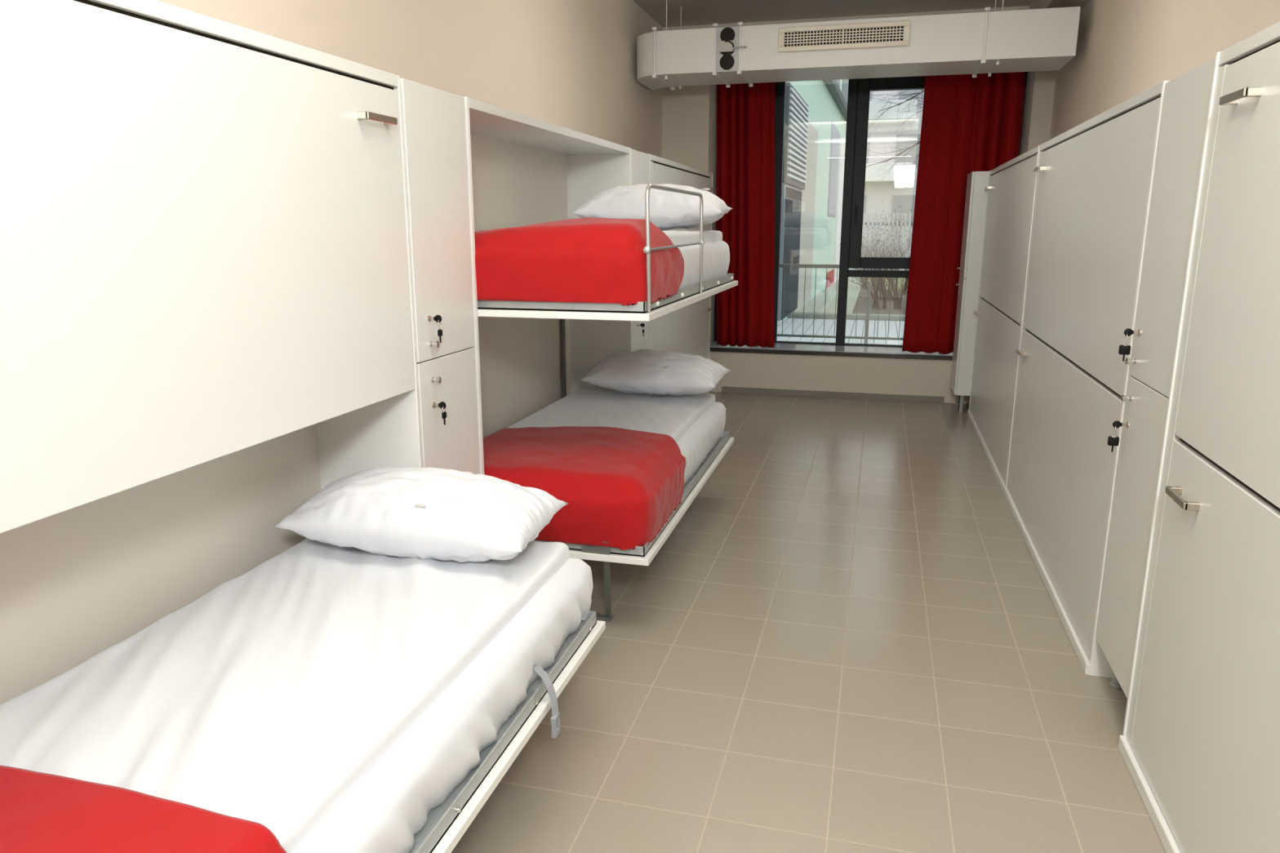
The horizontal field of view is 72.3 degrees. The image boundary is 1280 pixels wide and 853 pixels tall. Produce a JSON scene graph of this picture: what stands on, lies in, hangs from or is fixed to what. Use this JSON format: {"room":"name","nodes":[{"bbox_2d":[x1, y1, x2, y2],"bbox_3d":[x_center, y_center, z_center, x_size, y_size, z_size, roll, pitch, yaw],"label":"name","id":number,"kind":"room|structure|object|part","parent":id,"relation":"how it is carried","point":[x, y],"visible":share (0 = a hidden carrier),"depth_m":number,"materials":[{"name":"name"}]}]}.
{"room":"dormitory","nodes":[
{"label":"dormitory","id":0,"kind":"room"},
{"bbox_2d":[157,0,662,157],"bbox_3d":[-1.307,-0.814,3.140,0.150,3.340,12.283,3,13,15],"label":"wall","id":1,"kind":"structure","parent":0,"point":[571,64],"depth_m":4.75,"materials":[{"name":"beige paint"}]},
{"bbox_2d":[451,391,1165,852],"bbox_3d":[0.299,1.056,2.789,3.745,0.150,11.753,3,13,15],"label":"floor","id":2,"kind":"structure","parent":0,"point":[851,638],"depth_m":3.09,"materials":[{"name":"beige tile"}]},
{"bbox_2d":[0,0,605,852],"bbox_3d":[-0.858,0.173,1.798,1.076,2.015,2.144,3,13,15],"label":"bed","id":3,"kind":"object","parent":2,"relation":"on","point":[206,316],"visible":0.76,"depth_m":1.96,"materials":[{"name":"white laminate"}]},
{"bbox_3d":[-1.371,0.158,1.936,0.012,1.981,2.120,3,13,15],"label":"panel","id":4,"kind":"part","parent":3,"relation":"part of","materials":[{"name":"beige laminate"}]},
{"bbox_3d":[-1.187,-0.812,1.663,0.395,0.034,2.120,3,13,15],"label":"panel","id":5,"kind":"part","parent":3,"relation":"part of","materials":[{"name":"white laminate"}]},
{"bbox_3d":[-0.909,-0.076,2.887,0.395,2.015,0.012,3,13,15],"label":"panel","id":6,"kind":"part","parent":3,"relation":"part of","materials":[{"name":"white laminate"}]},
{"bbox_3d":[-0.745,-0.874,2.486,0.038,0.020,0.155,3,13,15],"label":"handle","id":7,"kind":"part","parent":3,"relation":"part of","materials":[{"name":"silver metal"}]},
{"bbox_2d":[293,557,593,852],"bbox_3d":[-0.839,0.684,1.943,0.947,0.198,2.027,3,13,15],"label":"mattress","id":8,"kind":"object","parent":3,"relation":"on","point":[384,811],"visible":0.2,"depth_m":1.87,"materials":[{"name":"white fabric"}]},
{"bbox_2d":[0,537,568,852],"bbox_3d":[-0.848,0.546,1.976,0.824,0.075,1.805,3,13,15],"label":"sheet","id":9,"kind":"object","parent":8,"relation":"on","point":[265,699],"visible":0.8,"depth_m":1.89,"materials":[{"name":"white fabric"}]},
{"bbox_2d":[0,764,286,852],"bbox_3d":[-1.042,0.749,1.239,0.885,0.182,0.602,3,13,15],"label":"bedspread","id":10,"kind":"object","parent":9,"relation":"on","point":[40,812],"visible":1,"depth_m":1.38,"materials":[{"name":"red fabric"}]},
{"bbox_2d":[273,466,568,562],"bbox_3d":[-0.646,0.261,2.641,0.780,0.260,0.380,3,13,15],"label":"pillow","id":11,"kind":"object","parent":9,"relation":"on","point":[443,514],"visible":1,"depth_m":2.51,"materials":[{"name":"white fabric"}]},
{"bbox_3d":[-0.817,0.787,1.896,0.869,0.040,2.014,3,13,15],"label":"bed frame","id":12,"kind":"part","parent":3,"relation":"part of","materials":[{"name":"grey metal"}]},
{"bbox_2d":[400,78,479,474],"bbox_3d":[-0.916,-0.128,3.119,0.594,2.012,0.436,3,13,15],"label":"locker","id":13,"kind":"object","parent":2,"relation":"on","point":[433,119],"visible":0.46,"depth_m":2.94,"materials":[{"name":"white laminate"}]},
{"bbox_3d":[-0.678,-0.272,2.887,0.033,0.023,0.023,3,13,15],"label":"knob","id":14,"kind":"part","parent":13,"relation":"part of","materials":[{"name":"silver metal"}]},
{"bbox_2d":[430,315,442,342],"bbox_3d":[-0.668,-0.320,2.873,0.042,0.092,0.022,3,13,15],"label":"key","id":15,"kind":"object","parent":13,"relation":"in","point":[437,318],"visible":1,"depth_m":2.86,"materials":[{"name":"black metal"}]},
{"bbox_3d":[-0.678,-0.156,2.914,0.033,0.023,0.023,3,13,15],"label":"knob","id":16,"kind":"part","parent":13,"relation":"part of","materials":[{"name":"silver metal"}]},
{"bbox_3d":[-0.669,-0.671,2.926,0.020,0.864,0.414,3,13,15],"label":"door","id":17,"kind":"part","parent":13,"relation":"part of","materials":[{"name":"white laminate"}]},
{"bbox_2d":[434,401,446,425],"bbox_3d":[-0.668,-0.045,2.936,0.042,0.079,0.022,3,13,15],"label":"key","id":18,"kind":"object","parent":13,"relation":"in","point":[442,405],"visible":1,"depth_m":2.93,"materials":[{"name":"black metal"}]},
{"bbox_3d":[-0.669,0.237,3.134,0.020,0.992,0.414,3,13,15],"label":"door","id":19,"kind":"part","parent":13,"relation":"part of","materials":[{"name":"white laminate"}]},
{"bbox_2d":[462,96,737,622],"bbox_3d":[-0.201,-0.381,4.222,1.051,2.015,2.116,3,13,15],"label":"bunk bed","id":20,"kind":"object","parent":2,"relation":"on","point":[522,170],"visible":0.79,"depth_m":4.37,"materials":[{"name":"white laminate"}]},
{"bbox_3d":[-0.790,-0.175,3.319,0.396,2.015,0.022,3,13,15],"label":"panel","id":21,"kind":"part","parent":20,"relation":"part of","materials":[{"name":"white laminate"}]},
{"bbox_3d":[-0.703,-0.395,4.357,0.012,1.981,2.072,3,13,15],"label":"panel","id":22,"kind":"part","parent":20,"relation":"part of","materials":[{"name":"white laminate"}]},
{"bbox_3d":[-0.518,-1.365,4.085,0.395,0.034,2.072,3,13,15],"label":"panel","id":23,"kind":"part","parent":20,"relation":"part of","materials":[{"name":"white laminate"}]},
{"bbox_3d":[-0.457,-0.226,5.259,0.020,1.250,0.040,3,13,15],"label":"support post","id":24,"kind":"part","parent":20,"relation":"part of","materials":[{"name":"grey metal"}]},
{"bbox_3d":[-0.156,0.609,3.462,0.111,0.423,0.254,1,13,6],"label":"leg","id":25,"kind":"part","parent":20,"relation":"part of","materials":[{"name":"grey metal"}]},
{"bbox_3d":[-0.244,-0.625,5.290,0.397,2.015,0.022,3,13,15],"label":"panel","id":26,"kind":"part","parent":20,"relation":"part of","materials":[{"name":"white laminate"}]},
{"bbox_3d":[-0.148,-0.654,4.114,0.869,0.040,1.966,3,13,15],"label":"bed frame","id":27,"kind":"part","parent":20,"relation":"part of","materials":[{"name":"grey metal"}]},
{"bbox_3d":[-0.148,0.234,4.317,0.869,0.040,1.966,3,13,15],"label":"bed frame","id":28,"kind":"part","parent":20,"relation":"part of","materials":[{"name":"grey metal"}]},
{"bbox_3d":[0.152,-0.716,3.473,0.028,0.438,1.010,3,13,15],"label":"safety rail","id":29,"kind":"part","parent":20,"relation":"part of","materials":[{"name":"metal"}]},
{"bbox_2d":[676,401,725,484],"bbox_3d":[-0.186,0.136,4.307,0.925,0.214,1.976,3,13,15],"label":"mattress","id":30,"kind":"object","parent":20,"relation":"on","point":[702,437],"visible":0.2,"depth_m":4.45,"materials":[{"name":"white fabric"}]},
{"bbox_2d":[483,426,686,550],"bbox_3d":[-0.309,0.220,3.720,0.920,0.278,0.832,3,13,15],"label":"bedspread","id":31,"kind":"object","parent":30,"relation":"on","point":[620,486],"visible":0.8,"depth_m":3.41,"materials":[{"name":"red fabric"}]},
{"bbox_2d":[507,387,715,442],"bbox_3d":[-0.159,-0.032,4.461,0.828,0.055,1.530,3,13,15],"label":"sheet","id":32,"kind":"object","parent":30,"relation":"on","point":[672,415],"visible":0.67,"depth_m":4.58,"materials":[{"name":"white fabric"}]},
{"bbox_2d":[579,349,729,395],"bbox_3d":[0.093,-0.309,4.939,0.782,0.247,0.442,3,13,15],"label":"pillow","id":33,"kind":"object","parent":32,"relation":"on","point":[650,371],"visible":1,"depth_m":4.80,"materials":[{"name":"white fabric"}]},
{"bbox_2d":[677,240,729,290],"bbox_3d":[-0.186,-0.754,4.104,0.921,0.214,1.973,3,13,15],"label":"mattress","id":34,"kind":"object","parent":20,"relation":"on","point":[716,255],"visible":0.12,"depth_m":4.24,"materials":[{"name":"white fabric"}]},
{"bbox_2d":[662,230,722,244],"bbox_3d":[-0.173,-0.903,4.155,0.855,0.068,1.680,3,13,15],"label":"duvet","id":35,"kind":"object","parent":34,"relation":"on","point":[677,237],"visible":0.23,"depth_m":4.07,"materials":[{"name":"white fabric"}]},
{"bbox_2d":[474,217,684,305],"bbox_3d":[-0.326,-0.669,3.454,0.916,0.307,0.700,3,13,15],"label":"bedspread","id":36,"kind":"object","parent":35,"relation":"on","point":[586,260],"visible":0.83,"depth_m":3.12,"materials":[{"name":"red fabric"}]},
{"bbox_2d":[571,183,732,230],"bbox_3d":[0.074,-1.127,4.502,0.760,0.234,0.459,3,13,11],"label":"pillow","id":37,"kind":"object","parent":35,"relation":"on","point":[668,210],"visible":0.71,"depth_m":4.33,"materials":[{"name":"white fabric"}]},
{"bbox_2d":[631,148,648,351],"bbox_3d":[-0.252,-0.677,5.525,0.594,2.012,0.432,3,13,15],"label":"locker","id":38,"kind":"object","parent":2,"relation":"on","point":[639,160],"visible":0.08,"depth_m":5.33,"materials":[{"name":"white laminate"}]},
{"bbox_3d":[-0.004,-1.209,5.335,0.020,0.889,0.410,3,13,15],"label":"door","id":39,"kind":"part","parent":38,"relation":"part of","materials":[{"name":"white laminate"}]},
{"bbox_3d":[-0.004,-0.300,5.543,0.020,0.967,0.410,3,13,15],"label":"door","id":40,"kind":"part","parent":38,"relation":"part of","materials":[{"name":"white laminate"}]},
{"bbox_2d":[638,323,644,336],"bbox_3d":[0.008,-0.594,5.386,0.042,0.082,0.022,3,13,15],"label":"key","id":41,"kind":"object","parent":38,"relation":"in","point":[642,325],"visible":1,"depth_m":5.38,"materials":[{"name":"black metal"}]},
{"bbox_2d":[648,154,713,393],"bbox_3d":[0.167,-0.951,6.716,0.431,2.015,2.140,3,13,15],"label":"bed","id":42,"kind":"object","parent":2,"relation":"on","point":[686,329],"visible":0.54,"depth_m":6.57,"materials":[{"name":"white laminate"}]},
{"bbox_3d":[-0.126,-0.724,5.724,0.396,2.015,0.022,3,13,15],"label":"panel","id":43,"kind":"part","parent":42,"relation":"part of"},
{"bbox_3d":[0.150,-1.917,6.500,0.395,0.034,2.096,3,13,15],"label":"panel","id":44,"kind":"part","parent":42,"relation":"part of","materials":[{"name":"white laminate"}]},
{"bbox_3d":[0.580,-1.004,7.500,0.038,0.020,0.155,3,13,15],"label":"handle","id":45,"kind":"part","parent":42,"relation":"part of","materials":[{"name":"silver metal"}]},
{"bbox_3d":[0.580,-1.969,7.279,0.038,0.020,0.155,3,13,15],"label":"handle","id":46,"kind":"part","parent":42,"relation":"part of","materials":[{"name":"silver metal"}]},
{"bbox_3d":[0.426,-1.179,7.717,0.397,2.015,0.022,3,13,15],"label":"panel","id":47,"kind":"part","parent":42,"relation":"part of","materials":[{"name":"white laminate"}]},
{"bbox_2d":[950,171,989,413],"bbox_3d":[3.042,-1.126,7.490,0.643,2.012,0.454,3,13,15],"label":"locker","id":48,"kind":"object","parent":2,"relation":"on","point":[975,201],"visible":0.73,"depth_m":7.35,"materials":[{"name":"white laminate"}]},
{"bbox_3d":[2.873,-0.273,7.910,0.050,0.161,0.050,3,13,15],"label":"leg","id":49,"kind":"part","parent":48,"relation":"part of","materials":[{"name":"grey metal"}]},
{"bbox_3d":[2.771,-0.799,7.639,0.020,0.987,0.432,3,13,15],"label":"door","id":50,"kind":"part","parent":48,"relation":"part of","materials":[{"name":"white laminate"}]},
{"bbox_3d":[2.786,-0.200,7.594,0.050,0.161,0.050,3,13,15],"label":"leg","id":51,"kind":"part","parent":48,"relation":"part of","materials":[{"name":"grey metal"}]},
{"bbox_3d":[2.771,-1.703,7.433,0.020,0.859,0.432,3,13,15],"label":"door","id":52,"kind":"part","parent":48,"relation":"part of","materials":[{"name":"white laminate"}]},
{"bbox_2d":[967,146,1038,493],"bbox_3d":[2.707,-0.820,6.144,0.462,2.015,2.375,3,13,15],"label":"bed","id":53,"kind":"object","parent":2,"relation":"on","point":[1011,184],"visible":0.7,"depth_m":5.92,"materials":[{"name":"white laminate"}]},
{"bbox_3d":[2.769,-0.933,7.189,0.038,0.020,0.155,3,13,15],"label":"handle","id":54,"kind":"part","parent":53,"relation":"part of","materials":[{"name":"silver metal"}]},
{"bbox_3d":[3.029,-1.072,7.248,0.430,2.015,0.022,3,13,15],"label":"panel","id":55,"kind":"part","parent":53,"relation":"part of","materials":[{"name":"white laminate"}]},
{"bbox_3d":[2.769,-1.898,6.969,0.038,0.020,0.155,3,13,15],"label":"handle","id":56,"kind":"part","parent":53,"relation":"part of","materials":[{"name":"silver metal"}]},
{"bbox_3d":[2.725,-1.784,5.919,0.426,0.034,2.331,3,13,15],"label":"panel","id":57,"kind":"part","parent":53,"relation":"part of","materials":[{"name":"white laminate"}]},
{"bbox_2d":[1003,80,1170,678],"bbox_3d":[2.102,-0.319,3.952,0.462,2.015,2.279,3,13,15],"label":"bed","id":58,"kind":"object","parent":2,"relation":"on","point":[1094,180],"visible":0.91,"depth_m":3.56,"materials":[{"name":"white laminate"}]},
{"bbox_3d":[2.139,-0.412,4.909,0.038,0.020,0.155,3,13,15],"label":"handle","id":59,"kind":"part","parent":58,"relation":"part of","materials":[{"name":"silver metal"}]},
{"bbox_3d":[2.412,-0.562,5.014,0.430,2.015,0.014,3,13,15],"label":"panel","id":60,"kind":"part","parent":58,"relation":"part of","materials":[{"name":"white laminate"}]},
{"bbox_3d":[2.139,-1.377,4.688,0.038,0.020,0.155,3,13,15],"label":"handle","id":61,"kind":"part","parent":58,"relation":"part of","materials":[{"name":"silver metal"}]},
{"bbox_3d":[2.119,-1.284,3.727,0.426,0.034,2.251,3,13,15],"label":"panel","id":62,"kind":"part","parent":58,"relation":"part of","materials":[{"name":"white laminate"}]},
{"bbox_3d":[1.824,-0.075,2.881,0.426,2.015,0.014,3,13,15],"label":"panel","id":63,"kind":"part","parent":58,"relation":"part of","materials":[{"name":"white laminate"}]},
{"bbox_2d":[1096,57,1214,697],"bbox_3d":[1.775,-0.020,2.655,0.510,2.008,0.453,3,13,15],"label":"locker","id":64,"kind":"object","parent":2,"relation":"on","point":[1187,95],"visible":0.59,"depth_m":2.67,"materials":[{"name":"white laminate"}]},
{"bbox_3d":[1.670,0.841,3.059,0.050,0.151,0.050,3,13,15],"label":"leg","id":65,"kind":"part","parent":64,"relation":"part of","materials":[{"name":"grey metal"}]},
{"bbox_2d":[1106,420,1127,452],"bbox_3d":[1.571,0.033,2.886,0.050,0.106,0.022,3,13,15],"label":"key","id":66,"kind":"object","parent":64,"relation":"in","point":[1113,440],"visible":1,"depth_m":2.88,"materials":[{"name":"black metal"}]},
{"bbox_3d":[1.585,-0.092,2.853,0.033,0.023,0.023,3,13,15],"label":"knob","id":67,"kind":"part","parent":64,"relation":"part of","materials":[{"name":"silver metal"}]},
{"bbox_2d":[1118,328,1138,361],"bbox_3d":[1.571,-0.262,2.818,0.050,0.106,0.022,3,13,15],"label":"key","id":68,"kind":"object","parent":64,"relation":"in","point":[1125,349],"visible":1,"depth_m":2.81,"materials":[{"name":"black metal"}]},
{"bbox_3d":[1.585,-0.211,2.826,0.033,0.023,0.023,3,13,15],"label":"knob","id":69,"kind":"part","parent":64,"relation":"part of","materials":[{"name":"silver metal"}]},
{"bbox_3d":[1.569,0.339,2.794,0.020,0.944,0.431,3,13,15],"label":"door","id":70,"kind":"part","parent":64,"relation":"part of","materials":[{"name":"white laminate"}]},
{"bbox_3d":[1.569,-0.567,2.587,0.020,0.908,0.431,3,13,15],"label":"door","id":71,"kind":"part","parent":64,"relation":"part of","materials":[{"name":"white laminate"}]},
{"bbox_2d":[1118,21,1279,852],"bbox_3d":[1.397,0.263,1.403,0.462,2.015,2.215,3,13,15],"label":"bed","id":72,"kind":"object","parent":2,"relation":"on","point":[1199,743],"visible":1,"depth_m":2.09,"materials":[{"name":"white laminate"}]},
{"bbox_3d":[1.699,0.027,2.435,0.431,2.015,0.014,3,13,15],"label":"panel","id":73,"kind":"part","parent":72,"relation":"part of","materials":[{"name":"white laminate"}]},
{"bbox_3d":[1.414,0.187,2.285,0.038,0.020,0.155,3,13,15],"label":"handle","id":74,"kind":"part","parent":72,"relation":"part of","materials":[{"name":"silver metal"}]},
{"bbox_3d":[1.414,-0.778,2.064,0.038,0.020,0.155,3,13,15],"label":"handle","id":75,"kind":"part","parent":72,"relation":"part of","materials":[{"name":"silver metal"}]},
{"bbox_3d":[1.415,-0.702,1.178,0.426,0.034,2.187,3,13,15],"label":"panel","id":76,"kind":"part","parent":72,"relation":"part of","materials":[{"name":"white laminate"}]},
{"bbox_2d":[632,0,1032,26],"bbox_3d":[0.374,-2.408,2.285,3.745,0.150,12.333,3,13,15],"label":"ceiling","id":77,"kind":"structure","parent":0,"point":[694,12],"depth_m":7.28,"materials":[{"name":"grey paint"}]},
{"bbox_2d":[636,0,1080,91],"bbox_3d":[1.570,-3.035,6.804,3.220,0.640,0.908,3,13,15],"label":"air conditioning unit","id":78,"kind":"object","parent":77,"relation":"hanging from","point":[1043,39],"visible":1,"depth_m":6.46,"materials":[{"name":"white paint"}]},
{"bbox_3d":[0.205,-3.033,6.793,0.023,0.640,0.024,3,13,15],"label":"hanger rod","id":79,"kind":"part","parent":78,"relation":"part of","materials":[{"name":"white paint"}]},
{"bbox_3d":[0.338,-3.142,7.273,0.023,0.640,0.024,3,13,15],"label":"hanger rod","id":80,"kind":"part","parent":78,"relation":"part of","materials":[{"name":"white paint"}]},
{"bbox_3d":[0.659,-2.822,6.652,0.117,0.043,0.008,3,13,15],"label":"linkage plate","id":81,"kind":"part","parent":78,"relation":"part of","materials":[{"name":"black metal"}]},
{"bbox_3d":[0.663,-2.865,6.649,0.172,0.309,0.007,3,13,15],"label":"damper plate","id":82,"kind":"part","parent":78,"relation":"part of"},
{"bbox_3d":[0.747,-2.849,6.599,0.114,0.032,0.013,3,13,15],"label":"damper lever","id":83,"kind":"part","parent":78,"relation":"part of","materials":[{"name":"grey metal"}]},
{"bbox_3d":[1.485,-2.852,6.413,0.938,0.168,0.032,3,13,15],"label":"vent frame","id":84,"kind":"part","parent":78,"relation":"part of","materials":[{"name":"beige metal"}]},
{"bbox_3d":[2.684,-3.002,6.657,0.023,0.640,0.024,3,13,15],"label":"hanger rod","id":85,"kind":"part","parent":78,"relation":"part of","materials":[{"name":"white paint"}]},
{"bbox_3d":[2.551,-2.892,6.177,0.023,0.640,0.024,3,13,15],"label":"hanger rod","id":86,"kind":"part","parent":78,"relation":"part of","materials":[{"name":"white paint"}]},
{"bbox_2d":[662,5,1056,404],"bbox_3d":[1.897,-1.966,8.185,3.345,3.340,0.575,3,13,15],"label":"wall","id":87,"kind":"structure","parent":0,"point":[689,113],"depth_m":8.12,"materials":[{"name":"beige paint"}]},
{"bbox_2d":[721,386,944,403],"bbox_3d":[1.790,-0.304,8.282,2.057,0.056,0.012,3,13,15],"label":"baseboard","id":88,"kind":"structure","parent":87,"relation":"attached to","point":[725,389],"depth_m":8.27,"materials":[{"name":"tile"}]},
{"bbox_2d":[709,71,1026,359],"bbox_3d":[2.025,-2.039,8.106,2.742,2.722,0.575,3,13,15],"label":"window","id":89,"kind":"structure","parent":87,"relation":"in","point":[859,89],"depth_m":8.31,"materials":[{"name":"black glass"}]},
{"bbox_3d":[2.016,-0.722,8.372,2.738,0.036,0.505,3,13,15],"label":"sill","id":90,"kind":"part","parent":89,"relation":"part of","materials":[{"name":"grey stone"}]},
{"bbox_3d":[2.022,-0.746,8.389,2.734,0.005,0.460,3,13,15],"label":"sill","id":91,"kind":"part","parent":89,"relation":"part of","materials":[{"name":"grey stone"}]},
{"bbox_3d":[2.038,-1.996,8.272,0.020,0.160,0.055,3,13,15],"label":"handle","id":92,"kind":"part","parent":89,"relation":"part of","materials":[{"name":"black metal"}]},
{"bbox_3d":[2.440,-2.406,8.146,0.887,1.845,0.105,3,13,15],"label":"sash","id":93,"kind":"part","parent":89,"relation":"part of","materials":[{"name":"black metal"}]},
{"bbox_3d":[1.983,-3.300,7.659,2.722,0.065,0.050,3,13,15],"label":"rail","id":94,"kind":"object","parent":87,"relation":"attached to","visible":0},
{"bbox_2d":[715,82,774,347],"bbox_3d":[0.993,-2.051,8.220,0.617,2.610,0.078,3,13,15],"label":"curtain","id":95,"kind":"object","parent":94,"relation":"hanging from","point":[745,114],"visible":0.84,"depth_m":8.21,"materials":[{"name":"red fabric"}]},
{"bbox_2d":[902,71,1026,354],"bbox_3d":[2.843,-1.935,7.716,0.862,2.610,0.072,3,13,15],"label":"curtain","id":96,"kind":"object","parent":94,"relation":"hanging from","point":[970,124],"visible":0.58,"depth_m":7.69,"materials":[{"name":"red fabric"}]},
{"bbox_2d":[1049,0,1279,139],"bbox_3d":[2.068,-0.611,2.255,0.150,3.340,12.283,3,13,15],"label":"wall","id":97,"kind":"structure","parent":0,"point":[1125,48],"depth_m":4.85,"materials":[{"name":"beige paint"}]},
{"bbox_2d":[1029,0,1089,10],"bbox_3d":[3.127,-3.181,6.500,0.255,0.220,1.433,3,13,15],"label":"trim","id":98,"kind":"structure","parent":97,"relation":"attached to","point":[1035,4],"depth_m":6.28,"materials":[{"name":"beige paint"}]},
{"label":"outside","id":99,"kind":"structure","parent":0,"visible":0},
{"bbox_2d":[853,255,909,344],"bbox_3d":[16.055,-6.546,35.987,40.000,0.490,61.082,3,13,15],"label":"ground","id":100,"kind":"structure","parent":99,"point":[868,279],"depth_m":21.75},
{"bbox_2d":[777,79,848,325],"bbox_3d":[2.428,-6.496,18.027,3.159,7.410,16.070,4,13,16],"label":"apartment building","id":101,"kind":"structure","parent":100,"relation":"on","point":[815,112],"depth_m":15.35,"materials":[{"name":"white concrete"}]},
{"bbox_3d":[2.216,-2.582,12.927,0.040,1.830,2.001,4,13,16],"label":"panel","id":102,"kind":"part","parent":101,"relation":"part of","materials":[{"name":"blue glass"}]},
{"bbox_3d":[2.277,-4.155,12.763,0.050,1.270,2.402,4,13,16],"label":"louver screen frame","id":103,"kind":"part","parent":101,"relation":"part of","materials":[{"name":"grey metal"}]},
{"bbox_2d":[827,138,839,216],"bbox_3d":[4.391,-5.598,19.870,0.030,1.580,2.201,4,13,16],"label":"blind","id":104,"kind":"object","parent":101,"relation":"hanging from","point":[834,146],"depth_m":19.57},
{"bbox_3d":[3.863,-6.784,17.514,0.160,0.140,15.907,4,13,16],"label":"cornice","id":105,"kind":"part","parent":101,"relation":"part of","materials":[{"name":"grey concrete"}]},
{"bbox_2d":[777,263,902,343],"bbox_3d":[2.435,-1.327,9.860,2.250,0.970,0.050,3,13,15],"label":"railing","id":106,"kind":"object","parent":100,"relation":"on","point":[865,337],"visible":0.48,"depth_m":9.89,"materials":[{"name":"grey metal"}]},
{"bbox_3d":[2.556,-1.232,9.848,0.040,0.790,0.050,3,13,15],"label":"post","id":107,"kind":"part","parent":106,"relation":"part of","materials":[{"name":"grey metal"}]},
{"bbox_2d":[786,311,905,322],"bbox_3d":[4.482,-1.551,12.770,8.400,0.110,0.200,3,13,15],"label":"trim","id":108,"kind":"structure","parent":100,"relation":"on","point":[885,317],"depth_m":13.03,"materials":[{"name":"metal"}]},
{"bbox_2d":[839,208,908,288],"bbox_3d":[5.316,-4.117,19.440,1.895,2.133,1.590,0,13,0],"label":"shrub","id":109,"kind":"object","parent":100,"relation":"on","point":[882,241],"visible":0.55,"depth_m":19.42,"materials":[{"name":"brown plant"}]},
{"bbox_2d":[848,213,914,270],"bbox_3d":[9.494,-5.226,24.908,7.100,1.650,0.080,3,13,15],"label":"fence","id":110,"kind":"object","parent":100,"relation":"on","point":[872,223],"visible":0.08,"depth_m":25.42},
{"bbox_3d":[9.498,-5.253,24.917,7.100,1.100,0.050,3,13,15],"label":"rail","id":111,"kind":"part","parent":110,"relation":"part of","materials":[{"name":"grey metal"}]},
{"bbox_2d":[861,88,924,256],"bbox_3d":[16.965,-15.831,42.263,14.500,14.800,8.800,3,13,15],"label":"building","id":112,"kind":"structure","parent":100,"relation":"on","point":[888,190],"depth_m":40.46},
{"bbox_2d":[881,198,913,286],"bbox_3d":[6.397,-4.559,20.060,1.942,2.723,1.952,-6,14,-25],"label":"shrub","id":113,"kind":"object","parent":100,"relation":"on","point":[911,198],"visible":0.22,"depth_m":20.30,"materials":[{"name":"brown plant"}]},
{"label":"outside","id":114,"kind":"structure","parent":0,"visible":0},
{"bbox_2d":[777,318,904,344],"bbox_3d":[4.623,-1.138,11.131,6.953,0.035,2.950,3,13,15],"label":"deck","id":115,"kind":"object","parent":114,"point":[807,324],"visible":0.11,"depth_m":11.70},
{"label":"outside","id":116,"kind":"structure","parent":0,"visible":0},
{"bbox_2d":[796,268,863,313],"bbox_3d":[4.863,-3.401,21.059,0.920,0.025,16.360,3,13,15],"label":"path","id":117,"kind":"structure","parent":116,"point":[852,297],"depth_m":16.62,"materials":[{"name":"grey concrete"}]},
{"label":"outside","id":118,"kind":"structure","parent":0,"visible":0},
{"bbox_2d":[853,288,906,314],"bbox_3d":[7.097,-2.126,15.422,6.360,0.050,6.360,3,13,15],"label":"soil","id":119,"kind":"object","parent":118,"point":[861,308],"visible":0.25,"depth_m":15.14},
{"bbox_2d":[838,231,910,310],"bbox_3d":[4.030,-2.590,14.511,1.463,1.324,1.122,6,14,26],"label":"shrub","id":120,"kind":"object","parent":119,"relation":"on","point":[897,301],"visible":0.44,"depth_m":14.51,"materials":[{"name":"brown plant"}]},
{"bbox_2d":[850,196,913,301],"bbox_3d":[4.566,-3.291,15.916,1.603,2.051,1.669,-11,17,-39],"label":"shrub","id":121,"kind":"object","parent":119,"relation":"on","point":[890,289],"visible":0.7,"depth_m":16.04,"materials":[{"name":"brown plant"}]},
{"bbox_2d":[844,88,924,190],"bbox_3d":[4.412,-4.655,14.285,2.307,5.674,2.762,-9,16,-35],"label":"bare tree","id":122,"kind":"object","parent":119,"relation":"on","point":[917,93],"visible":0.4,"depth_m":14.22,"materials":[{"name":"brown plant"}]}
]}

